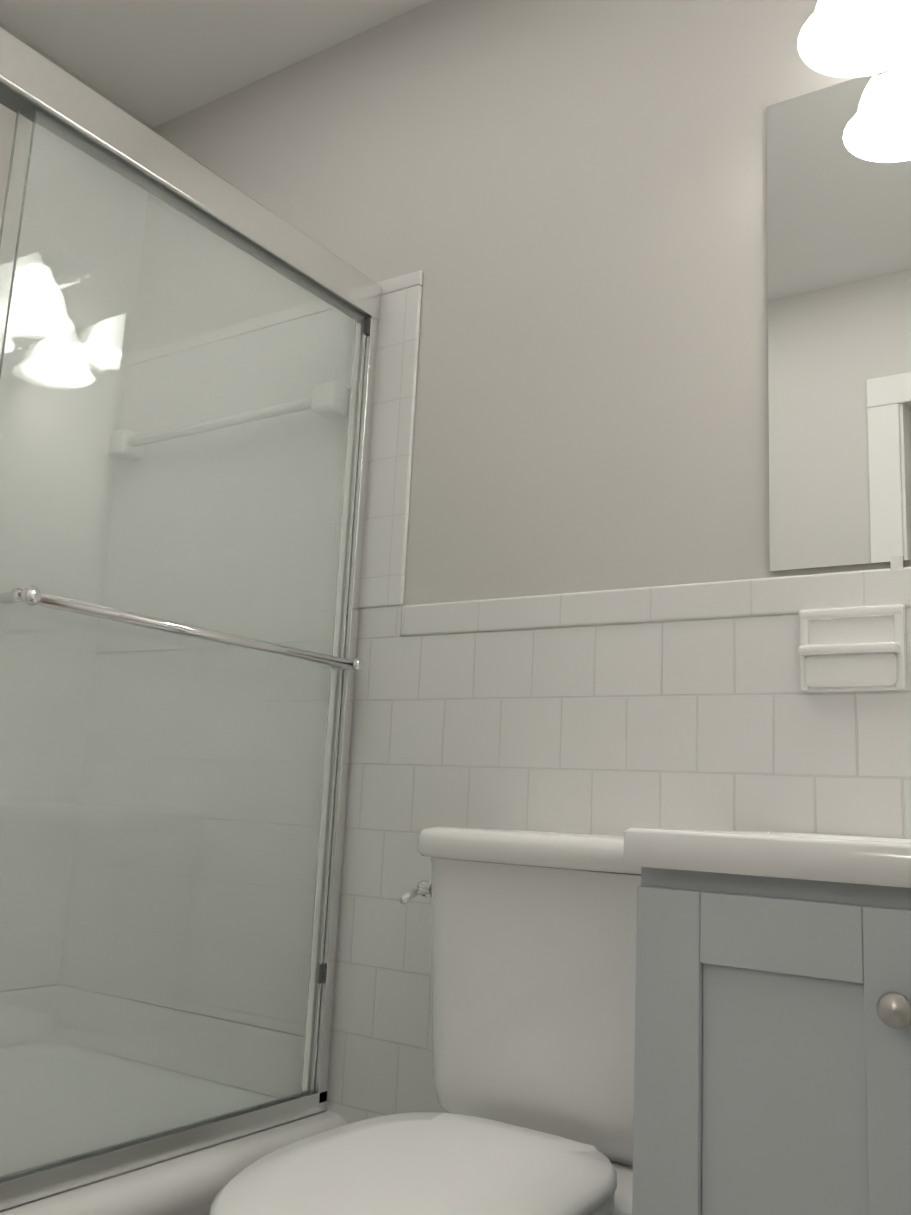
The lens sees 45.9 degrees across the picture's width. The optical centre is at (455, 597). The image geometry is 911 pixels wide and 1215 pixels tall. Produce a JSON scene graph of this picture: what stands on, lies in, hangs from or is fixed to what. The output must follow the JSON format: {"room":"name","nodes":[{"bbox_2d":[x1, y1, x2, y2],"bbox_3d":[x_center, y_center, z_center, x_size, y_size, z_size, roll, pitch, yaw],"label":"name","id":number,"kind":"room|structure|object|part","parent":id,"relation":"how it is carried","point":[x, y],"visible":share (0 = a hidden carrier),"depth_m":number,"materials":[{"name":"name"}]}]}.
{"room":"bathroom","nodes":[
{"label":"bathroom","id":0,"kind":"room"},
{"bbox_2d":[0,22,153,228],"bbox_3d":[-1.255,-0.089,1.732,0.100,2.390,1.770,-5,-13,34],"label":"wall","id":1,"kind":"structure","parent":0,"point":[7,121],"depth_m":2.23,"materials":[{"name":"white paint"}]},
{"bbox_2d":[0,0,432,127],"bbox_3d":[-0.300,-1.356,1.363,2.260,0.050,1.770,-5,-13,34],"label":"ceiling","id":2,"kind":"structure","parent":0,"point":[154,63],"depth_m":2.26,"materials":[{"name":"white paint"}]},
{"bbox_2d":[154,0,910,605],"bbox_3d":[0.106,-0.006,1.809,2.060,2.390,0.100,-5,-13,34],"label":"wall","id":3,"kind":"structure","parent":0,"point":[562,204],"depth_m":1.81,"materials":[{"name":"white paint"}]},
{"bbox_2d":[314,317,378,1102],"bbox_3d":[-0.202,0.153,1.898,0.046,1.373,0.023,-5,-13,34],"label":"door jamb","id":4,"kind":"object","parent":3,"relation":"attached to","point":[336,851],"visible":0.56,"depth_m":1.87,"materials":[{"name":"silver metal"}]},
{"bbox_2d":[325,606,402,1123],"bbox_3d":[-0.165,0.595,1.792,0.110,1.177,0.008,-5,-13,34],"label":"tile column","id":5,"kind":"structure","parent":3,"relation":"attached to","point":[354,1028],"depth_m":1.81,"materials":[{"name":"white tile"}]},
{"bbox_2d":[360,285,421,608],"bbox_3d":[-0.122,-0.277,1.959,0.110,0.602,0.011,-5,-13,34],"label":"wall tiles","id":6,"kind":"structure","parent":3,"relation":"attached to","point":[387,505],"depth_m":1.95,"materials":[{"name":"white tile"}]},
{"bbox_2d":[377,271,422,295],"bbox_3d":[-0.402,-0.564,2.217,0.822,0.030,0.010,-5,-13,34],"label":"cap","id":7,"kind":"object","parent":3,"relation":"attached to","point":[402,282],"visible":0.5,"depth_m":2.01,"materials":[{"name":"white tile"}]},
{"bbox_2d":[372,608,910,1117],"bbox_3d":[0.386,0.578,1.418,1.222,1.122,0.008,-5,-13,34],"label":"wall tile","id":8,"kind":"structure","parent":3,"relation":"attached to","point":[690,724],"depth_m":1.61,"materials":[{"name":"white tile"}]},
{"bbox_2d":[798,604,906,691],"bbox_3d":[0.517,0.066,1.415,0.135,0.112,0.036,-5,-13,34],"label":"soap dish","id":9,"kind":"object","parent":8,"relation":"attached to","point":[860,648],"visible":1,"depth_m":1.41,"materials":[{"name":"white ceramic"}]},
{"bbox_2d":[400,567,910,636],"bbox_3d":[0.414,0.001,1.528,1.222,0.055,0.011,-5,-13,34],"label":"cap","id":10,"kind":"object","parent":3,"relation":"attached to","point":[783,595],"visible":1,"depth_m":1.59,"materials":[{"name":"white tile"}]},
{"bbox_2d":[767,60,910,571],"bbox_3d":[0.701,-0.415,1.424,0.581,0.755,0.008,-5,-13,34],"label":"mirror","id":11,"kind":"object","parent":3,"relation":"attached to","point":[839,254],"visible":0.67,"depth_m":1.52,"materials":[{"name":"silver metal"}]},
{"bbox_2d":[798,0,910,77],"bbox_3d":[0.667,-0.891,1.429,0.409,0.254,0.214,-5,-13,34],"label":"sconce","id":12,"kind":"object","parent":3,"relation":"attached to","point":[849,38],"visible":1,"depth_m":1.51,"materials":[{"name":"white glass"}]},
{"bbox_3d":[-0.418,1.037,0.902,2.260,0.050,1.770,-5,-13,34],"label":"floor","id":13,"kind":"structure","parent":0,"visible":0},
{"bbox_2d":[0,1111,346,1214],"bbox_3d":[-0.926,0.838,1.309,0.788,0.445,1.546,-5,-13,34],"label":"bathtub","id":14,"kind":"object","parent":13,"relation":"on","point":[193,1182],"visible":0.1,"depth_m":1.46,"materials":[{"name":"white ceramic"}]},
{"bbox_2d":[0,1091,327,1210],"bbox_3d":[-0.655,0.685,1.157,0.046,0.030,1.530,-5,-13,34],"label":"rail","id":15,"kind":"object","parent":14,"relation":"on","point":[29,1188],"visible":0.8,"depth_m":1.47,"materials":[{"name":"silver metal"}]},
{"bbox_2d":[0,27,381,1182],"bbox_3d":[-0.602,-0.029,1.279,0.100,1.429,1.538,-5,-13,34],"label":"shower door","id":16,"kind":"structure","parent":15,"relation":"on","point":[180,395],"depth_m":1.55,"materials":[{"name":"clear glass"}]},
{"bbox_3d":[-0.361,0.058,1.592,0.061,0.026,0.672,-5,-13,34],"label":"handle","id":17,"kind":"part","parent":16,"relation":"part of","materials":[{"name":"silver metal"}]},
{"bbox_2d":[0,82,369,317],"bbox_3d":[-0.591,-0.660,1.414,0.039,0.003,1.532,-5,-13,34],"label":"channel","id":18,"kind":"object","parent":16,"relation":"attached to","point":[12,100],"visible":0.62,"depth_m":1.51,"materials":[{"name":"grey metal"}]},
{"bbox_3d":[-0.589,-0.694,1.421,0.052,0.070,1.538,-5,-13,34],"label":"rail","id":19,"kind":"part","parent":16,"relation":"part of","materials":[{"name":"silver metal"}]},
{"bbox_2d":[210,826,640,1214],"bbox_3d":[0.008,0.679,1.213,0.427,0.811,0.700,-5,-13,34],"label":"toilet","id":20,"kind":"object","parent":13,"relation":"on","point":[533,956],"visible":0.81,"depth_m":1.33,"materials":[{"name":"white ceramic"}]},
{"bbox_3d":[-0.048,0.614,1.127,0.346,0.026,0.475,-5,-13,34],"label":"lid","id":21,"kind":"part","parent":20,"relation":"part of","materials":[{"name":"white plastic"}]},
{"bbox_3d":[-0.051,0.415,1.518,0.026,0.033,0.062,-5,-13,34],"label":"lever","id":22,"kind":"part","parent":20,"relation":"part of","materials":[{"name":"silver metal"}]},
{"bbox_3d":[0.161,0.344,1.472,0.416,0.041,0.232,-5,-13,34],"label":"tank lid","id":23,"kind":"part","parent":20,"relation":"part of","materials":[{"name":"white ceramic"}]},
{"bbox_3d":[0.159,0.537,1.446,0.394,0.344,0.203,-5,-13,34],"label":"tank","id":24,"kind":"part","parent":20,"relation":"part of","materials":[{"name":"white ceramic"}]},
{"bbox_2d":[623,828,910,1214],"bbox_3d":[0.509,0.579,1.018,0.570,0.982,0.498,-5,-13,34],"label":"bathroom vanity","id":25,"kind":"object","parent":13,"relation":"on","point":[772,1066],"visible":1,"depth_m":0.96,"materials":[{"name":"painted wood"},{"name":"porcelain"},{"name":"brushed nickel"}]}
]}

